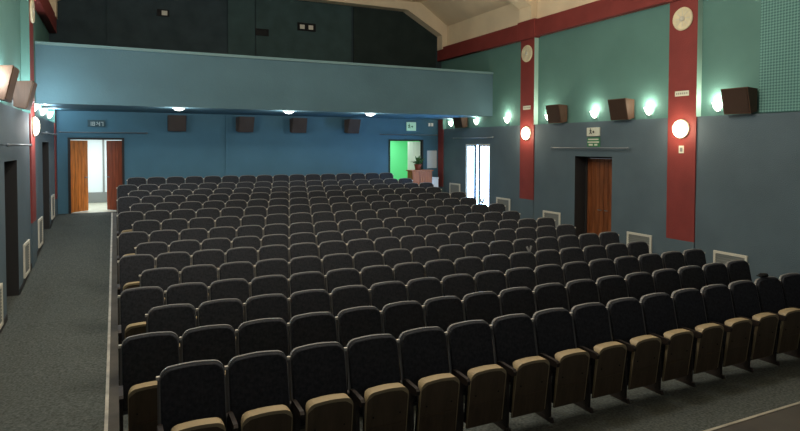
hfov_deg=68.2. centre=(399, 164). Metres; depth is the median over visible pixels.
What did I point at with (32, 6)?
medallion
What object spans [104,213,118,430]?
trim
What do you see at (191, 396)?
seat
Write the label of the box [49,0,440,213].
wall
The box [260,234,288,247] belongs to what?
seat
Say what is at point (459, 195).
seat
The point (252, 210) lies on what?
seat
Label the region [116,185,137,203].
seat
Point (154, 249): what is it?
seat
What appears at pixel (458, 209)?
seat
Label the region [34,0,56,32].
trim
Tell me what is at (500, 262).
seat
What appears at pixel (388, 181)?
seat
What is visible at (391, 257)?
seat
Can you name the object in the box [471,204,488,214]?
seat
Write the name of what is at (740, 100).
wall speaker
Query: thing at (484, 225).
seat
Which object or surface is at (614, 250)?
seat
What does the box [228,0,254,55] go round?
wall panel
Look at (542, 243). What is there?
seat
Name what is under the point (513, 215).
seat
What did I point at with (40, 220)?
air vent
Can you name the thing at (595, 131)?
exit sign
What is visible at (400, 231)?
seat
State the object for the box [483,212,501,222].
seat
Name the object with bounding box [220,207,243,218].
seat
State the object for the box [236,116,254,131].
wall speaker
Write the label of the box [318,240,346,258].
seat
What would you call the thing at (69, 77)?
balcony
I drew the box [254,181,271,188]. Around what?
seat
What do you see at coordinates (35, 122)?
globe lamp
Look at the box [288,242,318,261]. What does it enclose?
seat
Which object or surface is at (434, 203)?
seat
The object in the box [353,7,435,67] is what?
wall panel
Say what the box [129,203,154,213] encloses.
seat
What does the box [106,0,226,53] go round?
wall panel
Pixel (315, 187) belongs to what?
seat
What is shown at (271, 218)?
seat
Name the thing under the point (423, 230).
seat
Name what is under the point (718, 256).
air vent
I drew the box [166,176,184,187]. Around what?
seat
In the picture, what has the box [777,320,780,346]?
seat cushion
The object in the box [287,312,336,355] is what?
seat
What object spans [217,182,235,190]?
seat
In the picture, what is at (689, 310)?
seat
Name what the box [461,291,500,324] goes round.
seat
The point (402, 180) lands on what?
seat
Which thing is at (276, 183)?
seat
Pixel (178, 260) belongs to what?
seat
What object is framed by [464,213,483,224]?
seat
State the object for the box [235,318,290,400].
seat
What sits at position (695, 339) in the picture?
seat cushion
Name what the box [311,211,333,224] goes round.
seat
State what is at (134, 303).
seat
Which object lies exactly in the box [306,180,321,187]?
seat
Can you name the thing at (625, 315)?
seat
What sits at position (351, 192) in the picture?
seat
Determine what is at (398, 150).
wall
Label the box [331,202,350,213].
seat
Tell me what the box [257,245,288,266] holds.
seat
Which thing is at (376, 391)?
seat
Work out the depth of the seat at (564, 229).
12.75 m
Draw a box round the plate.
[679,146,683,152]
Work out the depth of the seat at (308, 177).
19.42 m
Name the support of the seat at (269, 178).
on the floor at (54, 337)
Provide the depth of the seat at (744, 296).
7.59 m
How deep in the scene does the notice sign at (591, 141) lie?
15.06 m
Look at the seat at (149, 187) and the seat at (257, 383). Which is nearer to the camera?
the seat at (257, 383)
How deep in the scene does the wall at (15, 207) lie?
10.54 m
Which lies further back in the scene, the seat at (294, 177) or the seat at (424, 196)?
the seat at (294, 177)
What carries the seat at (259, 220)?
on the floor at (54, 337)
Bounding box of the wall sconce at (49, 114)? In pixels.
[47,112,52,118]
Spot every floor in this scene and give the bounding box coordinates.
[0,212,799,430]
[78,211,116,212]
[713,404,799,430]
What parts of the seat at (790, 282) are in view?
backrest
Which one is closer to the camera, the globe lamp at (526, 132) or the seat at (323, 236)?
the seat at (323, 236)
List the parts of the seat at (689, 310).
backrest, armrest, seat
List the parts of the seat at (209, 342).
backrest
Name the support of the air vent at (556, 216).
in the wall at (748, 165)
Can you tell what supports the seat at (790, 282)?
on the floor at (54, 337)
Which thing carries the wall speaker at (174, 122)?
attached to the wall at (210, 144)
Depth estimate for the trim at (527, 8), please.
17.25 m
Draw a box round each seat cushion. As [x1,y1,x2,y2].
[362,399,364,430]
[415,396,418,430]
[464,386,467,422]
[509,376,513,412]
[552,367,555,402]
[591,359,594,393]
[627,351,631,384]
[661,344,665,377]
[693,337,696,369]
[723,331,726,360]
[751,326,754,351]
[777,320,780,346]
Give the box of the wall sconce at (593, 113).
[590,111,597,117]
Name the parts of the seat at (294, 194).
backrest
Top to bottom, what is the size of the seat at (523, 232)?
1.077 m
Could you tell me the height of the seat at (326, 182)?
1.077 m
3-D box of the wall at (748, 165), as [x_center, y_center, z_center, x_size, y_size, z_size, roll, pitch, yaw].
[6.117,-1.150,13.214,0.500,7.550,20.500,-1,2,-26]
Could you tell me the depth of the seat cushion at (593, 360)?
6.34 m
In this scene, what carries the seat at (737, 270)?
on the floor at (54, 337)
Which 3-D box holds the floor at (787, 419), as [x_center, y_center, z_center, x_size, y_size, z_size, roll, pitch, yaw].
[3.951,2.198,2.743,12.550,1.110,3.320,-1,2,-26]
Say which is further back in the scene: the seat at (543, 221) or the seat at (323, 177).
the seat at (323, 177)
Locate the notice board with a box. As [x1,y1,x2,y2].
[427,151,436,167]
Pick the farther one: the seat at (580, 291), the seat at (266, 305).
the seat at (580, 291)
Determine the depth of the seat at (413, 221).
13.36 m
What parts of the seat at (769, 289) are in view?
backrest, armrest, seat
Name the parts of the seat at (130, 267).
seat, backrest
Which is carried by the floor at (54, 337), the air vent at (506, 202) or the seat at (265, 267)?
the seat at (265, 267)
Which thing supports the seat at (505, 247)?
on the floor at (54, 337)
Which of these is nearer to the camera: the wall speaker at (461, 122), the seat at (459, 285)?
the seat at (459, 285)
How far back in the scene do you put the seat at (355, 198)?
15.90 m
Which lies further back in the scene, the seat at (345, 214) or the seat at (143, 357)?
the seat at (345, 214)
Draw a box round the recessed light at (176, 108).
[172,107,185,110]
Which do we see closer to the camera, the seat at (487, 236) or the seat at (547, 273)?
the seat at (547, 273)
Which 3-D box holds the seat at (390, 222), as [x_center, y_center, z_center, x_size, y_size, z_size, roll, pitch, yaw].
[-0.065,1.727,13.026,0.530,1.077,0.455,-1,2,-26]
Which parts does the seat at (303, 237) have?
backrest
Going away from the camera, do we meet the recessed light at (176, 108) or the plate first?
the plate
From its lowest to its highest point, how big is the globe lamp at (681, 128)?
0.420 m
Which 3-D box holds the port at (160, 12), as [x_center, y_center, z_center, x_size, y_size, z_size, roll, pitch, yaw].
[-7.207,-4.607,17.989,0.340,0.200,0.049,-1,2,-26]
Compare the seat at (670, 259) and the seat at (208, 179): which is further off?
the seat at (208, 179)
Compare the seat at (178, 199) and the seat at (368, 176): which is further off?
the seat at (368, 176)
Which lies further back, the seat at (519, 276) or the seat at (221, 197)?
the seat at (221, 197)
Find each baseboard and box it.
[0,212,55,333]
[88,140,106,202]
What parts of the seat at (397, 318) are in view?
backrest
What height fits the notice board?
0.660 m
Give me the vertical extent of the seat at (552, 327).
1.077 m
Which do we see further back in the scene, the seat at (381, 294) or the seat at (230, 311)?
the seat at (381, 294)
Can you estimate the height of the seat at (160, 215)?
1.077 m
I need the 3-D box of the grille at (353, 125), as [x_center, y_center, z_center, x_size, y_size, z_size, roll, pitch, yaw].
[-1.577,-1.312,20.466,0.113,0.450,0.480,2,2,44]
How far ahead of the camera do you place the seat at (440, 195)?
17.05 m
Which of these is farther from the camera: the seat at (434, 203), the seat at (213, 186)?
the seat at (213, 186)
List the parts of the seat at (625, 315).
armrest, backrest, seat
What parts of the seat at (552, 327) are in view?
armrest, backrest, seat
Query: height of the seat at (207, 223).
1.077 m
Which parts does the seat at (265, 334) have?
backrest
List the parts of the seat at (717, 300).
backrest, armrest, seat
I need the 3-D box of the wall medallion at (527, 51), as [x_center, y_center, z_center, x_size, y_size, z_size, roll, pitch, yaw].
[3.734,-3.261,17.407,0.055,0.500,0.500,-1,2,-26]
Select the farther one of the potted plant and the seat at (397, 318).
the potted plant
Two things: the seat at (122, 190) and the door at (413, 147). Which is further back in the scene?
the door at (413, 147)
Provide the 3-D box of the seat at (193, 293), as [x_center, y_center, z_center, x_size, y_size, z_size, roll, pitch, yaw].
[-2.662,2.072,7.426,0.530,1.077,0.455,-1,2,-26]
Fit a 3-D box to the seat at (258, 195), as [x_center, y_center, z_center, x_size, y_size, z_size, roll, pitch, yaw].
[-3.678,1.295,15.635,0.530,1.077,0.455,-1,2,-26]
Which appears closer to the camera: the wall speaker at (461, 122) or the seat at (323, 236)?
the seat at (323, 236)
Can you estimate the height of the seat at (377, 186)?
1.077 m
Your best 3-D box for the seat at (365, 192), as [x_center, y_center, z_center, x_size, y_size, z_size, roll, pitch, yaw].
[-0.812,1.259,17.013,0.530,1.077,0.455,-1,2,-26]
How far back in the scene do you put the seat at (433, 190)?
18.04 m
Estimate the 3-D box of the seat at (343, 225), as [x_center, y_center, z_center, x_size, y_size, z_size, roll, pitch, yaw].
[-1.021,1.739,12.566,0.530,1.077,0.455,-1,2,-26]
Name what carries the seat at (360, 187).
on the floor at (54, 337)
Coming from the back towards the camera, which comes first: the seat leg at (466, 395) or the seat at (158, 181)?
the seat at (158, 181)
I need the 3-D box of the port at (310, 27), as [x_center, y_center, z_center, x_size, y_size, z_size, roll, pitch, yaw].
[-3.151,-4.627,19.939,0.620,0.260,0.049,-1,2,-26]
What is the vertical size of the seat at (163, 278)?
1.077 m
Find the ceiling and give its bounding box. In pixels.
[403,0,510,25]
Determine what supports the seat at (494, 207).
on the floor at (54, 337)
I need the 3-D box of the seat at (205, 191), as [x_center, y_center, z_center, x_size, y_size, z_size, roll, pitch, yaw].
[-5.294,1.205,15.944,0.530,1.077,0.455,-1,2,-26]
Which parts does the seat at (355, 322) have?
backrest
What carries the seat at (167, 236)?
on the floor at (54, 337)
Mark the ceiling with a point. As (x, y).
(450, 12)
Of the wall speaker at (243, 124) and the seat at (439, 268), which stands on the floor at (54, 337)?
the seat at (439, 268)
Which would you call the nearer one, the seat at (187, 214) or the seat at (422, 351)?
the seat at (422, 351)
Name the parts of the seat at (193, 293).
backrest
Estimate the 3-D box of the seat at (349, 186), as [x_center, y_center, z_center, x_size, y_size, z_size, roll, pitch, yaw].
[-1.473,1.158,17.781,0.530,1.077,0.455,-1,2,-26]
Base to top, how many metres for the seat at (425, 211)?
1.077 m
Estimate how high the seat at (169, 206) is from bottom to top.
1.077 m
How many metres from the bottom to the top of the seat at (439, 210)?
1.077 m
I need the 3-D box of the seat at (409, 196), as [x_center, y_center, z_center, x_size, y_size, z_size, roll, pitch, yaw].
[0.333,1.366,16.476,0.530,1.077,0.455,-1,2,-26]
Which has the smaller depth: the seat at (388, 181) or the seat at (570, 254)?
the seat at (570, 254)
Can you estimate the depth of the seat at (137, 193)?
15.38 m
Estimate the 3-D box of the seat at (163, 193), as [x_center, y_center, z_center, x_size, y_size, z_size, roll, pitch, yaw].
[-6.250,1.217,15.485,0.530,1.077,0.455,-1,2,-26]
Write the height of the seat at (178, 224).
1.077 m
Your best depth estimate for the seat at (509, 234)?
12.07 m
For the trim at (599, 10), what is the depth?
16.50 m
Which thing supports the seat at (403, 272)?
on the floor at (54, 337)
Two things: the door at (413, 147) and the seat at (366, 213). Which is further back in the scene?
the door at (413, 147)
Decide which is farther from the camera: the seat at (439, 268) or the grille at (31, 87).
the grille at (31, 87)
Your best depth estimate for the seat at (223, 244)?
10.55 m
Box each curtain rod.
[0,143,31,146]
[59,131,147,133]
[380,134,436,135]
[452,137,493,138]
[551,147,628,148]
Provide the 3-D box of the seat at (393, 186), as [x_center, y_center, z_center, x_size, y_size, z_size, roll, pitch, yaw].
[-0.040,1.140,18.470,0.530,1.077,0.455,-1,2,-26]
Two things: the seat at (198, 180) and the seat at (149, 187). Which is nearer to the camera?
the seat at (149, 187)
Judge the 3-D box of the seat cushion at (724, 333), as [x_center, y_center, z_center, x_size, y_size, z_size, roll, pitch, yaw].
[4.157,2.202,7.346,0.380,0.501,0.136,-1,2,-26]
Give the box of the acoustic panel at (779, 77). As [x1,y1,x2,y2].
[759,0,799,112]
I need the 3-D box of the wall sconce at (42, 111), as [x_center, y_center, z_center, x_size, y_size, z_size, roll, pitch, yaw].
[-8.821,-1.286,14.627,0.140,0.180,0.224,-1,2,-26]
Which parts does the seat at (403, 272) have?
backrest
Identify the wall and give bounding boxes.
[0,0,54,319]
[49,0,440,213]
[73,140,121,212]
[390,141,418,179]
[441,0,799,282]
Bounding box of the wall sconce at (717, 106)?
[712,102,722,111]
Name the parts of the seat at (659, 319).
backrest, armrest, seat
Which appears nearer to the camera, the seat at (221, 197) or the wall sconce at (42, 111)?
the wall sconce at (42, 111)
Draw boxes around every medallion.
[29,0,34,22]
[521,45,532,61]
[673,7,692,30]
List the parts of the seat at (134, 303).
armrest, seat, backrest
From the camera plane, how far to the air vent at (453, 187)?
21.31 m
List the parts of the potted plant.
pot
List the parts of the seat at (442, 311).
backrest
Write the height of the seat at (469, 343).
1.077 m
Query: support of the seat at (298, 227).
on the floor at (54, 337)
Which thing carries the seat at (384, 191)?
on the floor at (54, 337)
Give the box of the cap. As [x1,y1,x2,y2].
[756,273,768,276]
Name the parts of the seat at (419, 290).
backrest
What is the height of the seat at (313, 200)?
1.077 m
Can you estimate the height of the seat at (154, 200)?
1.077 m
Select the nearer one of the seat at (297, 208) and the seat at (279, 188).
the seat at (297, 208)
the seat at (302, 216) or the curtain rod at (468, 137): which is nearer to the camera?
the seat at (302, 216)
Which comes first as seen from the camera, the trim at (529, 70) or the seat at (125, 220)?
the seat at (125, 220)
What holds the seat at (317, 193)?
on the floor at (54, 337)
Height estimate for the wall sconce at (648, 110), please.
0.180 m
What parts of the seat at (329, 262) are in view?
backrest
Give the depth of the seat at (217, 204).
14.31 m
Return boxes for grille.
[5,67,18,100]
[26,82,36,108]
[348,120,360,132]
[453,117,461,127]
[546,105,560,122]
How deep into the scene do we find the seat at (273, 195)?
15.98 m
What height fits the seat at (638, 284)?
1.077 m
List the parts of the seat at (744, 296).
backrest, armrest, seat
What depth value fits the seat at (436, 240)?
11.37 m
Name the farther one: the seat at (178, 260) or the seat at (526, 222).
the seat at (526, 222)
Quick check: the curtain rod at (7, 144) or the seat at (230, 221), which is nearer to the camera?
the curtain rod at (7, 144)
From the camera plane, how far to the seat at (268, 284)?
8.00 m
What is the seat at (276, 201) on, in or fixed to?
on the floor at (54, 337)
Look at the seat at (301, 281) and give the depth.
8.23 m
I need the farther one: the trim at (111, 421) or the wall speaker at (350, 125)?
the wall speaker at (350, 125)
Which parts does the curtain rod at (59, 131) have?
rod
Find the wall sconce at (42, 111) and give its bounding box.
[40,108,46,115]
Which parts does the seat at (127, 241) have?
backrest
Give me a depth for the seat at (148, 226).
11.85 m
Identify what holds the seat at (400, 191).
on the floor at (54, 337)
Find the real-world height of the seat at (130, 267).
1.077 m
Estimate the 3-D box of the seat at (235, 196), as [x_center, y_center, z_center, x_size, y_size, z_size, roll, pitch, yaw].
[-4.155,1.301,15.405,0.530,1.077,0.455,-1,2,-26]
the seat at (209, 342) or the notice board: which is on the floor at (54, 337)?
the seat at (209, 342)
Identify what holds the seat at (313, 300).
on the floor at (54, 337)
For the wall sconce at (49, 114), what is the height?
0.180 m
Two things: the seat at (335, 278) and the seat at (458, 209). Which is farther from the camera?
the seat at (458, 209)
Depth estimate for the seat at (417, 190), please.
17.81 m
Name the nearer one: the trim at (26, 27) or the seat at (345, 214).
the trim at (26, 27)
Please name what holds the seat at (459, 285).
on the floor at (54, 337)
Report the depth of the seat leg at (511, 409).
5.88 m
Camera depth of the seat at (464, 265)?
9.37 m
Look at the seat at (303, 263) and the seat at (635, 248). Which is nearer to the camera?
the seat at (303, 263)
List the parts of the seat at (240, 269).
backrest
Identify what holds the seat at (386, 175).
on the floor at (54, 337)
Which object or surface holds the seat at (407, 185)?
on the floor at (54, 337)
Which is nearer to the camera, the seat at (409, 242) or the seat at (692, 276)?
the seat at (692, 276)
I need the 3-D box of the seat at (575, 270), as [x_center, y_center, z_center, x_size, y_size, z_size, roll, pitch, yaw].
[2.781,2.049,8.955,0.530,1.077,0.455,-1,2,-26]
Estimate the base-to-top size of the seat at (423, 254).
1.077 m
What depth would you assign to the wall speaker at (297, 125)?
19.66 m
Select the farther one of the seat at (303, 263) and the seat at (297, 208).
the seat at (297, 208)
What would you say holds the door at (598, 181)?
in the wall at (748, 165)
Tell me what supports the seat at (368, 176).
on the floor at (54, 337)
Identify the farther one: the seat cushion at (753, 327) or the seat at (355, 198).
the seat at (355, 198)
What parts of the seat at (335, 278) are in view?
backrest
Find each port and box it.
[157,9,168,16]
[255,28,268,35]
[297,22,315,31]
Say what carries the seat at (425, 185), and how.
on the floor at (54, 337)
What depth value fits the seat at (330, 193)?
16.67 m
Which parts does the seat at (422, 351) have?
armrest, backrest, seat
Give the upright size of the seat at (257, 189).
1.077 m
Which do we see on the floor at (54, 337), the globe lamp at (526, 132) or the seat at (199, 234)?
the seat at (199, 234)
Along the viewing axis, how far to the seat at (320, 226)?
12.45 m
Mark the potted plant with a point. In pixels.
(417, 164)
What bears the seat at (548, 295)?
on the floor at (54, 337)
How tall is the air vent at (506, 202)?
0.620 m
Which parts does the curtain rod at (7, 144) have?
rod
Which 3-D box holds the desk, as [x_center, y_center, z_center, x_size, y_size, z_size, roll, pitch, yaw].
[0.718,0.762,21.447,0.880,1.120,0.480,-1,2,-26]
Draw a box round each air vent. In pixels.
[0,283,3,328]
[23,239,29,278]
[38,216,42,247]
[51,194,54,219]
[449,183,459,193]
[496,197,509,210]
[543,210,560,227]
[626,231,651,252]
[713,250,747,264]
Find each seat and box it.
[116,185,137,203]
[116,196,139,214]
[117,211,143,255]
[117,231,148,281]
[117,254,154,324]
[118,286,163,385]
[118,331,179,430]
[126,177,145,187]
[128,190,149,202]
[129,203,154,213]
[132,220,159,238]
[135,242,167,258]
[138,184,157,192]
[139,267,178,304]
[140,196,163,205]
[144,210,169,229]
[145,304,195,351]
[146,177,165,189]
[148,230,178,251]
[150,190,171,199]
[154,202,178,218]
[155,252,190,283]
[156,359,226,430]
[158,184,178,192]
[160,218,187,232]
[163,195,185,204]
[164,282,207,326]
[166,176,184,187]
[168,240,199,254]
[170,209,195,220]
[172,189,192,196]
[178,183,197,190]
[179,201,201,214]
[179,228,207,249]
[179,264,217,287]
[179,324,235,412]
[185,176,202,184]
[186,194,207,203]
[188,217,214,231]
[190,249,224,270]
[192,188,212,196]
[195,208,219,219]
[196,298,243,334]
[198,183,216,190]
[200,238,230,252]
[202,200,224,210]
[203,176,220,184]
[208,194,228,202]
[208,226,235,240]
[208,278,249,302]
[213,188,232,195]
[214,216,239,229]
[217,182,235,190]
[217,261,253,293]
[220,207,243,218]
[221,175,238,183]
[224,247,257,264]
[224,350,292,430]
[225,200,246,209]
[229,193,249,201]
[231,236,260,257]
[233,187,251,197]
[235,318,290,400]
[236,182,253,189]
[236,225,262,243]
[239,175,255,183]
[240,215,264,227]
[243,206,266,217]
[243,294,288,326]
[247,199,267,208]
[249,192,269,200]
[249,275,288,297]
[252,187,270,198]
[253,259,288,278]
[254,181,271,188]
[256,175,272,183]
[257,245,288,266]
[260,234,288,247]
[262,224,288,236]
[265,214,288,225]
[266,205,288,215]
[268,198,288,207]
[269,192,288,200]
[270,186,288,193]
[272,181,288,188]
[273,174,288,182]
[287,289,330,321]
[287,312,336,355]
[287,342,352,430]
[288,212,311,225]
[288,222,313,236]
[288,232,315,247]
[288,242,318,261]
[288,256,321,277]
[288,271,325,297]
[289,174,304,182]
[289,181,305,188]
[289,186,306,193]
[289,191,307,200]
[289,197,308,206]
[289,204,309,215]
[305,174,320,182]
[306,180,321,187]
[306,185,323,192]
[307,190,325,199]
[309,197,327,206]
[310,203,330,214]
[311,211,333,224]
[313,221,337,234]
[315,231,341,245]
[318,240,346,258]
[320,174,335,181]
[321,253,352,290]
[322,180,337,186]
[324,185,340,192]
[324,268,359,312]
[326,190,343,198]
[328,196,346,205]
[329,285,369,316]
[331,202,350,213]
[334,210,355,223]
[335,306,381,389]
[336,173,350,181]
[337,220,360,233]
[338,179,353,186]
[341,184,356,191]
[341,229,366,243]
[343,189,360,197]
[344,334,408,430]
[346,238,373,256]
[347,195,365,204]
[350,173,364,180]
[351,202,370,212]
[352,251,382,271]
[353,179,368,186]
[355,209,376,221]
[357,184,372,190]
[359,265,392,288]
[360,218,382,231]
[361,189,377,197]
[365,173,378,180]
[365,195,383,203]
[366,228,390,241]
[368,281,406,333]
[369,179,383,185]
[370,201,389,211]
[373,184,388,190]
[373,237,399,253]
[376,208,396,220]
[378,188,393,196]
[379,172,393,180]
[380,301,423,379]
[382,248,410,268]
[383,178,397,185]
[383,194,400,202]
[383,217,404,229]
[389,183,403,189]
[389,200,407,210]
[390,226,413,239]
[392,262,424,300]
[394,188,409,195]
[396,207,415,219]
[396,326,459,430]
[398,178,412,184]
[399,235,424,251]
[400,193,417,201]
[404,183,418,189]
[404,216,425,228]
[405,277,441,326]
[407,199,425,209]
[410,187,425,195]
[410,246,438,265]
[414,225,435,237]
[416,206,434,218]
[417,193,433,201]
[419,182,433,188]
[422,296,463,370]
[424,233,448,249]
[424,259,454,280]
[425,199,442,208]
[425,215,445,226]
[426,187,441,194]
[434,192,449,200]
[435,206,453,216]
[436,223,457,235]
[438,244,464,262]
[440,274,474,316]
[443,198,459,207]
[445,214,464,225]
[445,320,505,430]
[448,231,472,246]
[450,192,465,199]
[453,205,470,215]
[453,257,482,277]
[457,222,478,234]
[459,197,476,206]
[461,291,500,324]
[463,242,489,259]
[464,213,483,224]
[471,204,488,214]
[472,230,494,244]
[473,270,505,295]
[478,221,498,232]
[481,254,509,273]
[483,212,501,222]
[488,203,505,213]
[488,240,513,257]
[490,313,549,430]
[494,228,515,242]
[498,219,517,230]
[498,287,535,317]
[501,211,519,221]
[504,267,535,290]
[509,252,535,270]
[512,238,536,254]
[515,227,536,240]
[517,218,536,229]
[531,308,589,422]
[532,283,568,311]
[534,249,560,266]
[534,264,564,286]
[535,236,558,251]
[536,217,554,226]
[536,225,556,238]
[555,224,575,238]
[557,235,579,251]
[559,247,584,267]
[562,261,590,286]
[565,279,598,312]
[570,302,626,412]
[578,233,599,249]
[582,245,606,264]
[589,258,615,282]
[596,275,627,306]
[599,232,619,247]
[605,243,628,261]
[606,297,660,403]
[614,256,639,278]
[624,272,654,301]
[627,241,648,258]
[638,253,662,274]
[640,293,693,394]
[652,269,680,295]
[661,251,684,271]
[671,288,723,386]
[678,265,705,290]
[683,249,705,267]
[700,284,751,379]
[702,263,729,286]
[725,260,751,282]
[728,280,778,371]
[754,276,799,365]
[779,273,799,357]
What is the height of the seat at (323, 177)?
1.077 m
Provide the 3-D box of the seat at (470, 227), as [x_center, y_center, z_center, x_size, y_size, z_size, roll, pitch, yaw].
[1.557,1.807,12.719,0.530,1.077,0.455,-1,2,-26]
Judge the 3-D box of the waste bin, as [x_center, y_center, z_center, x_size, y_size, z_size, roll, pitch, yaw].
[1.227,0.894,21.752,0.300,0.840,0.300,-1,2,-26]
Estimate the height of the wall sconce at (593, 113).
0.180 m
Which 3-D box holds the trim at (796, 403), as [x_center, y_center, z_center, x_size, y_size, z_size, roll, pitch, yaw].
[3.229,1.614,4.231,12.550,0.043,0.020,-1,2,-26]
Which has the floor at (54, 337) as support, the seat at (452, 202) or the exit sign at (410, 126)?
the seat at (452, 202)
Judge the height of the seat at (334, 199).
1.077 m
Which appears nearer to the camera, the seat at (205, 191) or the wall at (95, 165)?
the seat at (205, 191)
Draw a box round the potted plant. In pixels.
[410,156,424,169]
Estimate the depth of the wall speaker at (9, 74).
8.38 m
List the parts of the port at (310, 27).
port glass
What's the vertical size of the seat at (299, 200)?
1.077 m
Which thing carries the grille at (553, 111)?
attached to the wall speaker at (557, 113)
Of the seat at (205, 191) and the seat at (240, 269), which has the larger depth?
the seat at (205, 191)
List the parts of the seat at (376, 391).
armrest, backrest, seat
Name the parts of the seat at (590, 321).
armrest, backrest, seat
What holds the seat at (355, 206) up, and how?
on the floor at (54, 337)
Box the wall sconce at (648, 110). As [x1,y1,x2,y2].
[644,107,652,114]
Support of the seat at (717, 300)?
on the floor at (54, 337)
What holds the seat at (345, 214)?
on the floor at (54, 337)
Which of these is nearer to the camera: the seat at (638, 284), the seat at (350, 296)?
the seat at (350, 296)
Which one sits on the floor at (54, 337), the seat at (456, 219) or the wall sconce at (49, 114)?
the seat at (456, 219)
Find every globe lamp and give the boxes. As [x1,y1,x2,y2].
[32,116,39,136]
[521,126,530,139]
[672,119,689,138]
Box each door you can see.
[67,137,124,213]
[389,139,422,172]
[466,144,489,205]
[585,156,611,235]
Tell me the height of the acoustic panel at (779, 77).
2.510 m
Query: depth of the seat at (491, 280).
8.38 m
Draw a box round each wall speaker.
[0,65,18,101]
[11,81,36,109]
[167,115,185,130]
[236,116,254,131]
[290,118,306,132]
[344,119,360,133]
[453,117,467,127]
[545,104,566,123]
[608,98,634,119]
[721,87,757,114]
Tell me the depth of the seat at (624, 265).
9.51 m
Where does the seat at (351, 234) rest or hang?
on the floor at (54, 337)
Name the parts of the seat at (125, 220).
backrest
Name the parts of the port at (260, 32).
port glass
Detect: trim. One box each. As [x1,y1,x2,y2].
[20,0,36,267]
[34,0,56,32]
[49,0,446,50]
[49,110,57,215]
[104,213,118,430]
[437,0,677,61]
[438,119,445,191]
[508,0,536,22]
[519,38,538,218]
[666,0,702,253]
[704,401,799,430]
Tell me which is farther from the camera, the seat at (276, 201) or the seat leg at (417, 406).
the seat at (276, 201)
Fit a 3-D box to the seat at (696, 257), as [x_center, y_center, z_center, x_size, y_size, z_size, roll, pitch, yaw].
[5.186,2.019,10.111,0.567,1.077,0.455,-1,2,-26]
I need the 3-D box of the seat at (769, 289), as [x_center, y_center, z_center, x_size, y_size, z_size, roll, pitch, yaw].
[5.065,2.080,7.874,0.530,1.077,0.455,-1,2,-26]
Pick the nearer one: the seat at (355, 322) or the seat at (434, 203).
the seat at (355, 322)
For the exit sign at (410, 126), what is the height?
0.320 m
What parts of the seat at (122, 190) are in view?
backrest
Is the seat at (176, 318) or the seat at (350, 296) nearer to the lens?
the seat at (176, 318)
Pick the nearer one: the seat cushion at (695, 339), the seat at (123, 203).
the seat cushion at (695, 339)
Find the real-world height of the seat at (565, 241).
1.077 m
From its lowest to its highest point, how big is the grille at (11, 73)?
0.460 m
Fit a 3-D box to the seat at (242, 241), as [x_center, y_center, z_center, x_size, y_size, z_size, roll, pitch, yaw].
[-2.742,1.860,10.652,0.530,1.077,0.455,-1,2,-26]
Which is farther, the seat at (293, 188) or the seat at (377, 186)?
the seat at (377, 186)
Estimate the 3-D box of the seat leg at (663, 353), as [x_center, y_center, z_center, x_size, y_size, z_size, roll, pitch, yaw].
[3.201,2.213,6.887,0.380,0.501,0.136,-1,2,-26]
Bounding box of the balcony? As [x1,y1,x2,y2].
[35,41,493,119]
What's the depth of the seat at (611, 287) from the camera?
8.05 m
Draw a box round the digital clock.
[88,120,104,126]
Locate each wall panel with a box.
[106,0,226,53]
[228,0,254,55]
[256,0,350,61]
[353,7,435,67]
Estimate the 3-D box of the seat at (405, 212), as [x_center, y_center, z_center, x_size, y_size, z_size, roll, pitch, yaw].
[0.228,1.600,14.253,0.530,1.077,0.455,-1,2,-26]
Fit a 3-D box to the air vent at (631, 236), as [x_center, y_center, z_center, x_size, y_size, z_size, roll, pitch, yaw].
[5.579,1.924,13.798,0.029,0.620,0.720,-1,2,-26]
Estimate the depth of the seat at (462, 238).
11.60 m
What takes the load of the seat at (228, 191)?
on the floor at (54, 337)
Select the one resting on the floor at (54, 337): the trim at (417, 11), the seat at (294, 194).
the seat at (294, 194)
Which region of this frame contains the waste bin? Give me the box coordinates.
[432,177,438,186]
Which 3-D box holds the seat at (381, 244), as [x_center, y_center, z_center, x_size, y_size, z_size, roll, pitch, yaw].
[-0.170,1.893,10.800,0.530,1.077,0.455,-1,2,-26]
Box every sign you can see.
[406,122,415,130]
[523,105,530,109]
[587,127,599,135]
[587,137,599,146]
[675,90,688,96]
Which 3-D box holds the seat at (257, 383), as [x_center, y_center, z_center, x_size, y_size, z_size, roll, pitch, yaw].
[-1.144,2.156,4.889,0.530,1.077,0.455,-1,2,-26]
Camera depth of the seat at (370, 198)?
16.12 m
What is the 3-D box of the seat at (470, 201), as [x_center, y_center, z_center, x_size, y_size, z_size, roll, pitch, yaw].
[1.967,1.456,16.175,0.567,1.077,0.455,-1,2,-26]
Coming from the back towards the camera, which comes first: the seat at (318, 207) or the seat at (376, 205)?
the seat at (376, 205)
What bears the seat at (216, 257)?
on the floor at (54, 337)
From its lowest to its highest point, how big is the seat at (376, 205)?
1.077 m
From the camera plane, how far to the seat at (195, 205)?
14.08 m
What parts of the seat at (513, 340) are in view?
armrest, backrest, seat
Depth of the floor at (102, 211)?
17.40 m
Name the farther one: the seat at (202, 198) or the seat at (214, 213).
the seat at (202, 198)
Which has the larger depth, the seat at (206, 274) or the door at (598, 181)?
the door at (598, 181)
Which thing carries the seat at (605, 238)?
on the floor at (54, 337)
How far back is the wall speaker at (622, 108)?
13.98 m
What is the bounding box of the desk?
[406,169,433,184]
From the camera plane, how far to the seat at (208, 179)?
18.05 m
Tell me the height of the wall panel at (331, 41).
3.580 m
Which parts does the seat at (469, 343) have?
armrest, backrest, seat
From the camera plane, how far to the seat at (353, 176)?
20.11 m
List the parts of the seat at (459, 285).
backrest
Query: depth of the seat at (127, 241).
10.80 m
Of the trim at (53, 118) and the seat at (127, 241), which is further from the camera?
the trim at (53, 118)
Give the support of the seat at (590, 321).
on the floor at (54, 337)

